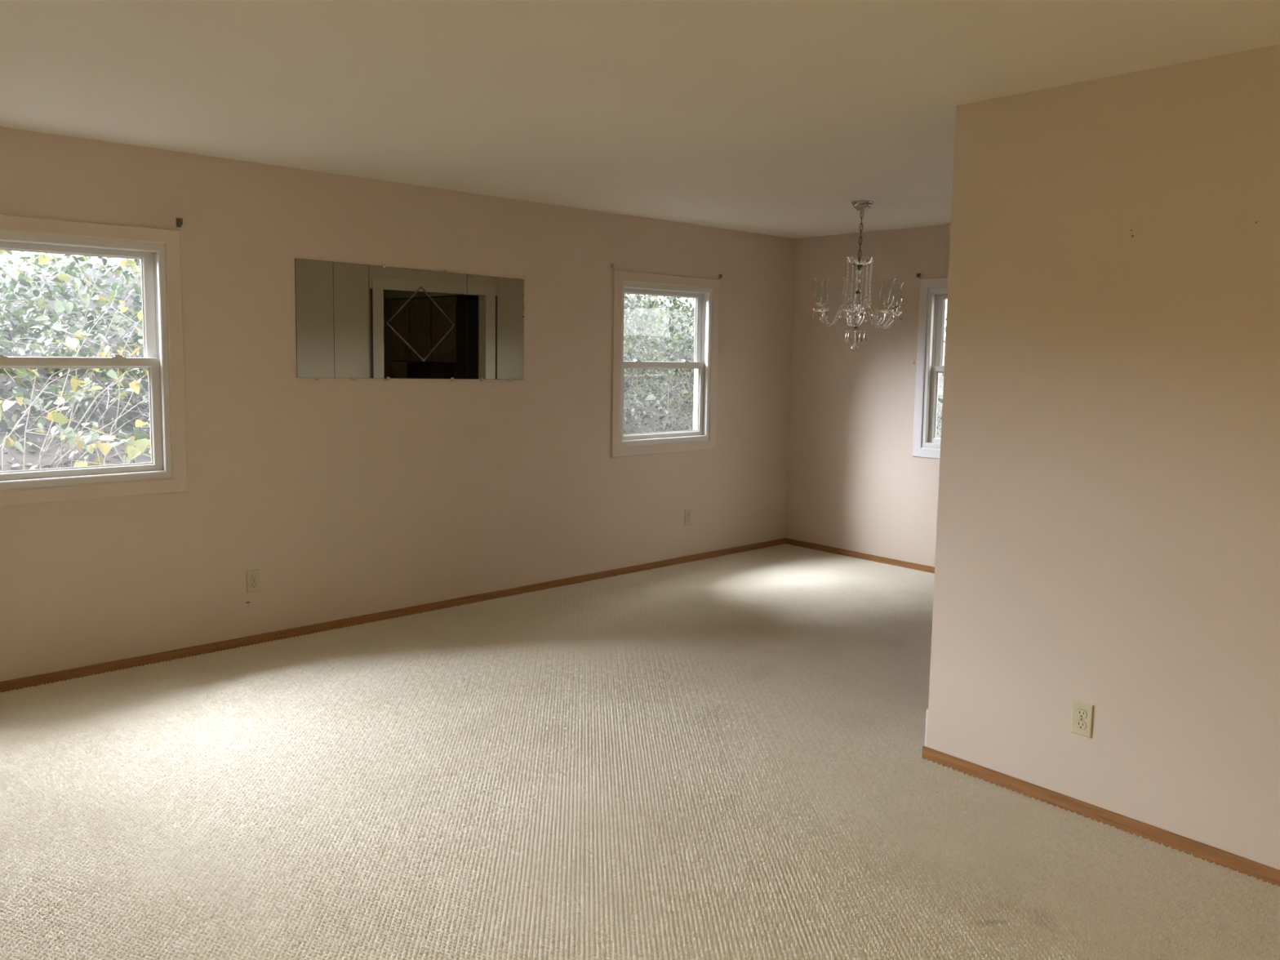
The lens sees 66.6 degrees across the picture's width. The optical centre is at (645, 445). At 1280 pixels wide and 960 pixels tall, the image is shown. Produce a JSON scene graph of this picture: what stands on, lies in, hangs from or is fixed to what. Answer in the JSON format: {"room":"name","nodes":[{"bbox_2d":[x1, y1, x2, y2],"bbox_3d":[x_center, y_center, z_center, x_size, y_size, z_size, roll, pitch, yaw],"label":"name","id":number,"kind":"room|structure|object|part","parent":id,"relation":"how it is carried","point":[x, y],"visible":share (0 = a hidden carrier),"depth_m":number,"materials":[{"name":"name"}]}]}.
{"room":"empty living room","nodes":[
{"label":"empty living room","id":0,"kind":"room"},
{"bbox_2d":[0,126,795,681],"bbox_3d":[-2.113,-0.070,4.939,9.038,2.690,0.151,-4,8,-42],"label":"wall","id":1,"kind":"structure","parent":0,"point":[348,498],"depth_m":5.35,"materials":[{"name":"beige paint"}]},
{"bbox_2d":[0,214,187,506],"bbox_3d":[-2.664,-0.378,4.424,1.056,1.260,0.212,-4,8,-42],"label":"window","id":2,"kind":"structure","parent":1,"relation":"in","point":[157,250],"depth_m":4.56,"materials":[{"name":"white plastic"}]},
{"bbox_3d":[-2.654,-0.631,4.392,0.841,0.560,0.030,-4,8,-42],"label":"sash","id":3,"kind":"part","parent":2,"relation":"part of","materials":[{"name":"white plastic"}]},
{"bbox_3d":[-2.635,-0.122,4.413,0.841,0.557,0.030,-4,8,-42],"label":"sash","id":4,"kind":"part","parent":2,"relation":"part of","materials":[{"name":"glass"}]},
{"bbox_2d":[176,217,182,227],"bbox_3d":[-2.204,-1.060,4.615,0.022,0.044,0.040,-4,8,-42],"label":"curtain rod bracket","id":5,"kind":"object","parent":1,"relation":"attached to","point":[179,220],"visible":1,"depth_m":4.62,"materials":[{"name":"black metal"}]},
{"bbox_3d":[-2.216,-1.061,4.629,0.022,0.044,0.002,-4,8,-42],"label":"plate","id":6,"kind":"part","parent":5,"relation":"part of","materials":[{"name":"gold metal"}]},
{"bbox_2d":[246,569,260,593],"bbox_3d":[-2.013,0.697,5.011,0.070,0.114,0.009,-4,8,-42],"label":"wall outlet","id":7,"kind":"object","parent":1,"relation":"attached to","point":[253,577],"visible":1,"depth_m":5.01,"materials":[{"name":"beige plastic"}]},
{"bbox_2d":[250,582,257,587],"bbox_3d":[-2.012,0.716,5.012,0.034,0.027,0.004,-4,8,-42],"label":"receptacle","id":8,"kind":"object","parent":7,"relation":"attached to","point":[253,584],"depth_m":5.01,"materials":[{"name":"beige plastic"}]},
{"bbox_2d":[250,574,257,580],"bbox_3d":[-2.011,0.677,5.008,0.034,0.027,0.004,-4,8,-42],"label":"receptacle","id":9,"kind":"object","parent":7,"relation":"attached to","point":[253,577],"depth_m":5.01,"materials":[{"name":"beige plastic"}]},
{"bbox_2d":[0,537,785,692],"bbox_3d":[-2.077,1.010,4.987,8.714,0.052,0.011,-4,8,-42],"label":"baseboard","id":10,"kind":"structure","parent":1,"relation":"attached to","point":[5,686],"depth_m":5.34,"materials":[{"name":"brown wood"}]},
{"bbox_2d":[294,257,524,382],"bbox_3d":[-1.278,-0.686,5.528,1.435,0.653,0.013,-4,8,-42],"label":"wall mirror","id":11,"kind":"object","parent":1,"relation":"attached to","point":[353,321],"visible":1,"depth_m":5.47,"materials":[{"name":"silver mirror"}]},
{"bbox_3d":[-1.733,-0.665,5.115,0.204,0.616,0.005,-4,8,-42],"label":"mirror panel","id":12,"kind":"part","parent":11,"relation":"part of","materials":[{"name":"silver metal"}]},
{"bbox_3d":[-1.583,-0.673,5.253,0.202,0.616,0.005,-4,8,-42],"label":"mirror panel","id":13,"kind":"part","parent":11,"relation":"part of","materials":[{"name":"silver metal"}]},
{"bbox_3d":[-1.279,-0.690,5.531,0.620,0.622,0.005,-4,8,-42],"label":"mirror panel","id":14,"kind":"part","parent":11,"relation":"part of","materials":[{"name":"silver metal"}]},
{"bbox_3d":[-0.975,-0.706,5.809,0.204,0.616,0.005,-4,8,-42],"label":"mirror panel","id":15,"kind":"part","parent":11,"relation":"part of","materials":[{"name":"silver metal"}]},
{"bbox_3d":[-0.825,-0.714,5.947,0.201,0.616,0.005,-4,8,-42],"label":"mirror panel","id":16,"kind":"part","parent":11,"relation":"part of","materials":[{"name":"silver metal"}]},
{"bbox_2d":[610,263,615,269],"bbox_3d":[-0.208,-1.189,6.441,0.019,0.037,0.034,-4,8,-42],"label":"curtain rod bracket","id":17,"kind":"object","parent":1,"relation":"attached to","point":[611,264],"visible":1,"depth_m":6.44,"materials":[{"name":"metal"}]},
{"bbox_2d":[611,270,719,457],"bbox_3d":[0.091,-0.575,6.938,1.056,1.260,0.212,-4,8,-42],"label":"window","id":18,"kind":"structure","parent":1,"relation":"in","point":[705,291],"depth_m":6.95,"materials":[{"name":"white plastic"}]},
{"bbox_3d":[0.101,-0.828,6.906,0.841,0.560,0.030,-4,8,-42],"label":"sash","id":19,"kind":"part","parent":18,"relation":"part of","materials":[{"name":"white plastic"}]},
{"bbox_3d":[0.120,-0.319,6.926,0.841,0.557,0.030,-4,8,-42],"label":"sash","id":20,"kind":"part","parent":18,"relation":"part of","materials":[{"name":"glass"}]},
{"bbox_2d":[684,508,692,524],"bbox_3d":[0.318,0.519,7.137,0.070,0.114,0.009,-4,8,-42],"label":"wall outlet","id":21,"kind":"object","parent":1,"relation":"attached to","point":[687,512],"visible":1,"depth_m":7.13,"materials":[{"name":"beige plastic"}]},
{"bbox_2d":[0,0,1279,238],"bbox_3d":[0.182,-1.252,2.329,9.038,0.250,6.879,-4,8,-42],"label":"ceiling","id":22,"kind":"structure","parent":0,"point":[773,117],"depth_m":3.29,"materials":[{"name":"white paint"}]},
{"bbox_2d":[812,200,903,351],"bbox_3d":[1.306,-1.002,5.778,0.523,0.883,0.466,-3,8,-42],"label":"chandelier","id":23,"kind":"object","parent":22,"relation":"hanging from","point":[855,315],"visible":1,"depth_m":5.78,"materials":[{"name":"clear glass"}]},
{"bbox_3d":[1.039,-0.801,5.765,0.094,0.025,0.094,-3,8,-42],"label":"drip dish","id":24,"kind":"part","parent":23,"relation":"part of","materials":[{"name":"clear glass"}]},
{"bbox_3d":[1.140,-0.780,5.802,0.232,0.141,0.016,-1,6,-19],"label":"arm","id":25,"kind":"part","parent":23,"relation":"part of","materials":[{"name":"clear glass"}]},
{"bbox_3d":[1.172,-0.782,5.621,0.094,0.025,0.094,-3,8,-42],"label":"drip dish","id":26,"kind":"part","parent":23,"relation":"part of","materials":[{"name":"clear glass"}]},
{"bbox_3d":[1.214,-0.769,5.722,0.017,0.142,0.232,3,6,23],"label":"arm","id":27,"kind":"part","parent":23,"relation":"part of","materials":[{"name":"clear glass"}]},
{"bbox_3d":[1.267,-0.762,5.847,0.092,0.092,0.092,-3,8,-42],"label":"lamp shade","id":28,"kind":"part","parent":23,"relation":"part of","materials":[{"name":"clear glass"}]},
{"bbox_3d":[1.271,-0.860,5.838,0.048,0.105,0.047,-3,8,-42],"label":"glass stem","id":29,"kind":"part","parent":23,"relation":"part of","materials":[{"name":"clear glass"}]},
{"bbox_3d":[1.275,-0.992,5.824,0.038,0.137,0.037,-3,8,-42],"label":"glass stem","id":30,"kind":"part","parent":23,"relation":"part of","materials":[{"name":"clear glass"}]},
{"bbox_3d":[1.278,-1.101,5.813,0.162,0.051,0.162,-3,8,-42],"label":"dish","id":31,"kind":"part","parent":23,"relation":"part of","materials":[{"name":"clear glass"}]},
{"bbox_3d":[1.337,-0.766,5.730,0.017,0.144,0.232,-2,7,-30],"label":"arm","id":32,"kind":"part","parent":23,"relation":"part of","materials":[{"name":"clear glass"}]},
{"bbox_3d":[1.401,-0.778,5.871,0.232,0.145,0.016,0,6,-11],"label":"arm","id":33,"kind":"part","parent":23,"relation":"part of","materials":[{"name":"clear glass"}]},
{"bbox_3d":[1.393,-0.777,5.636,0.094,0.025,0.094,-3,8,-42],"label":"drip dish","id":34,"kind":"part","parent":23,"relation":"part of","materials":[{"name":"clear glass"}]},
{"bbox_3d":[1.507,-0.798,5.889,0.094,0.025,0.094,-3,8,-42],"label":"drip dish","id":35,"kind":"part","parent":23,"relation":"part of","materials":[{"name":"clear glass"}]},
{"bbox_2d":[785,224,951,566],"bbox_3d":[3.486,-0.023,5.408,0.151,2.690,6.729,-4,8,-42],"label":"wall","id":36,"kind":"structure","parent":0,"point":[855,482],"depth_m":7.32,"materials":[{"name":"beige paint"}]},
{"bbox_2d":[785,537,934,573],"bbox_3d":[2.166,0.901,6.810,0.011,0.052,3.045,-4,8,-42],"label":"baseboard","id":37,"kind":"structure","parent":36,"relation":"attached to","point":[917,566],"depth_m":7.37,"materials":[{"name":"brown wood"}]},
{"bbox_2d":[912,277,948,458],"bbox_3d":[2.352,-0.512,6.641,0.212,1.270,1.056,-4,8,-42],"label":"window","id":38,"kind":"structure","parent":36,"relation":"in","point":[933,292],"depth_m":6.89,"materials":[{"name":"white plastic"}]},
{"bbox_3d":[2.336,-0.516,6.627,0.154,1.124,0.880,-4,8,-42],"label":"frame","id":39,"kind":"part","parent":38,"relation":"part of","materials":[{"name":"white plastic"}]},
{"bbox_3d":[2.311,-0.254,6.634,0.030,0.562,0.841,-4,8,-42],"label":"sash","id":40,"kind":"part","parent":38,"relation":"part of","materials":[{"name":"white plastic"}]},
{"bbox_3d":[2.349,-0.768,6.610,0.030,0.565,0.841,-4,8,-42],"label":"sash","id":41,"kind":"part","parent":38,"relation":"part of","materials":[{"name":"white plastic"}]},
{"bbox_2d":[926,44,1279,870],"bbox_3d":[2.335,0.140,2.385,0.121,2.460,3.522,-4,8,-42],"label":"wall","id":42,"kind":"structure","parent":0,"point":[1108,529],"depth_m":3.15,"materials":[{"name":"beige paint"}]},
{"bbox_2d":[1070,699,1093,737],"bbox_3d":[1.476,0.923,3.294,0.009,0.114,0.070,-4,8,-42],"label":"wall outlet","id":43,"kind":"object","parent":42,"relation":"attached to","point":[1082,718],"visible":1,"depth_m":3.29,"materials":[{"name":"beige plastic"}]},
{"bbox_2d":[1075,720,1086,729],"bbox_3d":[1.474,0.943,3.295,0.004,0.027,0.034,-4,8,-42],"label":"receptacle","id":44,"kind":"object","parent":43,"relation":"attached to","point":[1080,724],"depth_m":3.29,"materials":[{"name":"beige plastic"}]},
{"bbox_2d":[1076,708,1086,718],"bbox_3d":[1.475,0.904,3.291,0.004,0.027,0.034,-4,8,-42],"label":"receptacle","id":45,"kind":"object","parent":43,"relation":"attached to","point":[1081,713],"depth_m":3.29,"materials":[{"name":"beige plastic"}]},
{"bbox_2d":[921,746,1279,886],"bbox_3d":[2.263,1.330,2.461,0.011,0.052,3.533,-4,8,-42],"label":"baseboard","id":46,"kind":"structure","parent":42,"relation":"attached to","point":[1271,875],"depth_m":3.23,"materials":[{"name":"brown wood"}]},
{"bbox_3d":[0.137,1.429,2.593,8.738,0.241,6.579,-4,8,-42],"label":"floor","id":47,"kind":"structure","parent":0,"visible":0},
{"bbox_2d":[0,543,1279,959],"bbox_3d":[0.557,1.188,3.824,6.440,0.015,5.304,-4,8,-42],"label":"carpet","id":48,"kind":"object","parent":47,"relation":"on","point":[719,757],"visible":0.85,"depth_m":3.30,"materials":[{"name":"beige carpet"}]},
{"bbox_3d":[2.249,-0.080,4.600,2.758,2.460,0.120,-4,8,-42],"label":"wall","id":49,"kind":"structure","parent":0,"visible":0},
{"bbox_2d":[924,708,928,746],"bbox_3d":[1.229,1.073,3.880,0.400,0.148,0.009,-4,8,-42],"label":"trim","id":50,"kind":"structure","parent":49,"relation":"attached to","point":[926,713],"depth_m":3.75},
{"label":"outside","id":51,"kind":"structure","parent":0,"visible":0},
{"bbox_2d":[0,256,945,471],"bbox_3d":[-1.232,0.035,4.325,28.000,2.910,24.000,-4,8,-42],"label":"foliage","id":52,"kind":"object","parent":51,"point":[33,457],"visible":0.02,"depth_m":9.25,"materials":[{"name":"plant"}]},
{"bbox_2d":[0,368,102,471],"bbox_3d":[-4.351,-0.161,5.472,1.310,1.927,3.240,1,6,-3],"label":"shrub","id":53,"kind":"object","parent":52,"relation":"on","point":[19,396],"visible":0.59,"depth_m":6.53,"materials":[{"name":"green plant"}]},
{"bbox_2d":[0,250,149,405],"bbox_3d":[-4.409,-1.272,8.047,2.799,2.355,2.336,-1,6,-17],"label":"shrub","id":54,"kind":"object","parent":52,"relation":"on","point":[40,300],"visible":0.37,"depth_m":7.93,"materials":[{"name":"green plant"}]},
{"bbox_2d":[0,375,150,466],"bbox_3d":[-3.240,0.039,6.953,2.860,1.828,1.983,-4,8,-42],"label":"shrub","id":55,"kind":"object","parent":52,"relation":"on","point":[60,418],"visible":0.06,"depth_m":6.60,"materials":[{"name":"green plant"}]},
{"bbox_2d":[0,253,150,469],"bbox_3d":[-3.928,-1.050,7.736,3.521,2.364,2.910,-4,8,-42],"label":"shrub","id":56,"kind":"object","parent":52,"relation":"on","point":[42,258],"visible":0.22,"depth_m":7.24,"materials":[{"name":"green plant"}]},
{"bbox_2d":[0,258,151,470],"bbox_3d":[-3.693,-0.265,6.123,3.082,2.419,1.947,0,6,-13],"label":"leafy branches","id":57,"kind":"object","parent":52,"relation":"on","point":[134,449],"visible":0.47,"depth_m":6.10,"materials":[{"name":"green plant"}]},
{"bbox_2d":[54,260,149,402],"bbox_3d":[-2.934,-0.619,7.016,3.067,2.369,1.951,3,6,20],"label":"shrub","id":58,"kind":"object","parent":52,"relation":"on","point":[60,306],"visible":0.06,"depth_m":6.80,"materials":[{"name":"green plant"}]},
{"bbox_2d":[0,371,693,469],"bbox_3d":[-1.889,0.192,8.780,10.136,1.673,3.741,-4,8,-42],"label":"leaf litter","id":59,"kind":"object","parent":52,"relation":"on","point":[14,437],"visible":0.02,"depth_m":7.93,"materials":[{"name":"green plant"}]},
{"bbox_2d":[0,254,694,471],"bbox_3d":[-2.066,-0.455,8.893,11.149,3.149,4.403,-5,8,-44],"label":"twigs","id":60,"kind":"object","parent":52,"relation":"on","point":[677,351],"visible":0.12,"depth_m":7.47,"materials":[{"name":"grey plant"}]},
{"bbox_2d":[0,249,695,434],"bbox_3d":[-3.135,-3.050,11.359,15.142,5.411,4.378,-4,8,-42],"label":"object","id":61,"kind":"object","parent":52,"relation":"on","point":[24,280],"visible":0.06,"depth_m":8.74,"materials":[{"name":"green plant"}]},
{"bbox_2d":[624,373,664,395],"bbox_3d":[-0.326,-0.668,10.556,0.119,0.315,1.611,6,7,40],"label":"fallen branch","id":62,"kind":"object","parent":52,"relation":"on","point":[626,376],"visible":0.31,"depth_m":10.80,"materials":[{"name":"grey plant"}]},
{"bbox_2d":[623,293,676,421],"bbox_3d":[-0.562,-1.910,10.757,3.654,3.479,1.971,-3,7,-36],"label":"sapling","id":63,"kind":"object","parent":52,"relation":"on","point":[624,348],"visible":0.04,"depth_m":11.05,"materials":[{"name":"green plant"}]},
{"bbox_2d":[623,297,679,429],"bbox_3d":[-0.774,-1.267,10.390,1.994,2.817,3.106,-2,7,-31],"label":"sapling","id":64,"kind":"object","parent":52,"relation":"on","point":[651,397],"visible":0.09,"depth_m":10.20,"materials":[{"name":"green plant"}]},
{"bbox_2d":[623,293,693,434],"bbox_3d":[0.458,-0.773,10.747,2.460,1.849,1.581,0,6,-12],"label":"shrub","id":65,"kind":"object","parent":52,"relation":"on","point":[670,335],"visible":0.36,"depth_m":10.57,"materials":[{"name":"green plant"}]},
{"bbox_2d":[623,294,693,386],"bbox_3d":[-0.868,-1.867,12.046,3.778,2.410,3.208,0,6,-6],"label":"shrub","id":66,"kind":"object","parent":52,"relation":"on","point":[641,306],"visible":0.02,"depth_m":12.76,"materials":[{"name":"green plant"}]},
{"bbox_2d":[623,297,694,348],"bbox_3d":[-0.974,-1.838,11.029,2.634,2.580,3.143,-4,8,-42],"label":"shrub","id":67,"kind":"object","parent":52,"relation":"on","point":[654,313],"visible":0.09,"depth_m":10.83,"materials":[{"name":"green plant"}]},
{"bbox_2d":[936,318,946,437],"bbox_3d":[3.299,-0.551,10.000,2.689,2.491,2.432,3,6,22],"label":"shrub","id":68,"kind":"object","parent":52,"relation":"on","point":[940,400],"visible":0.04,"depth_m":9.99,"materials":[{"name":"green plant"}]}
]}

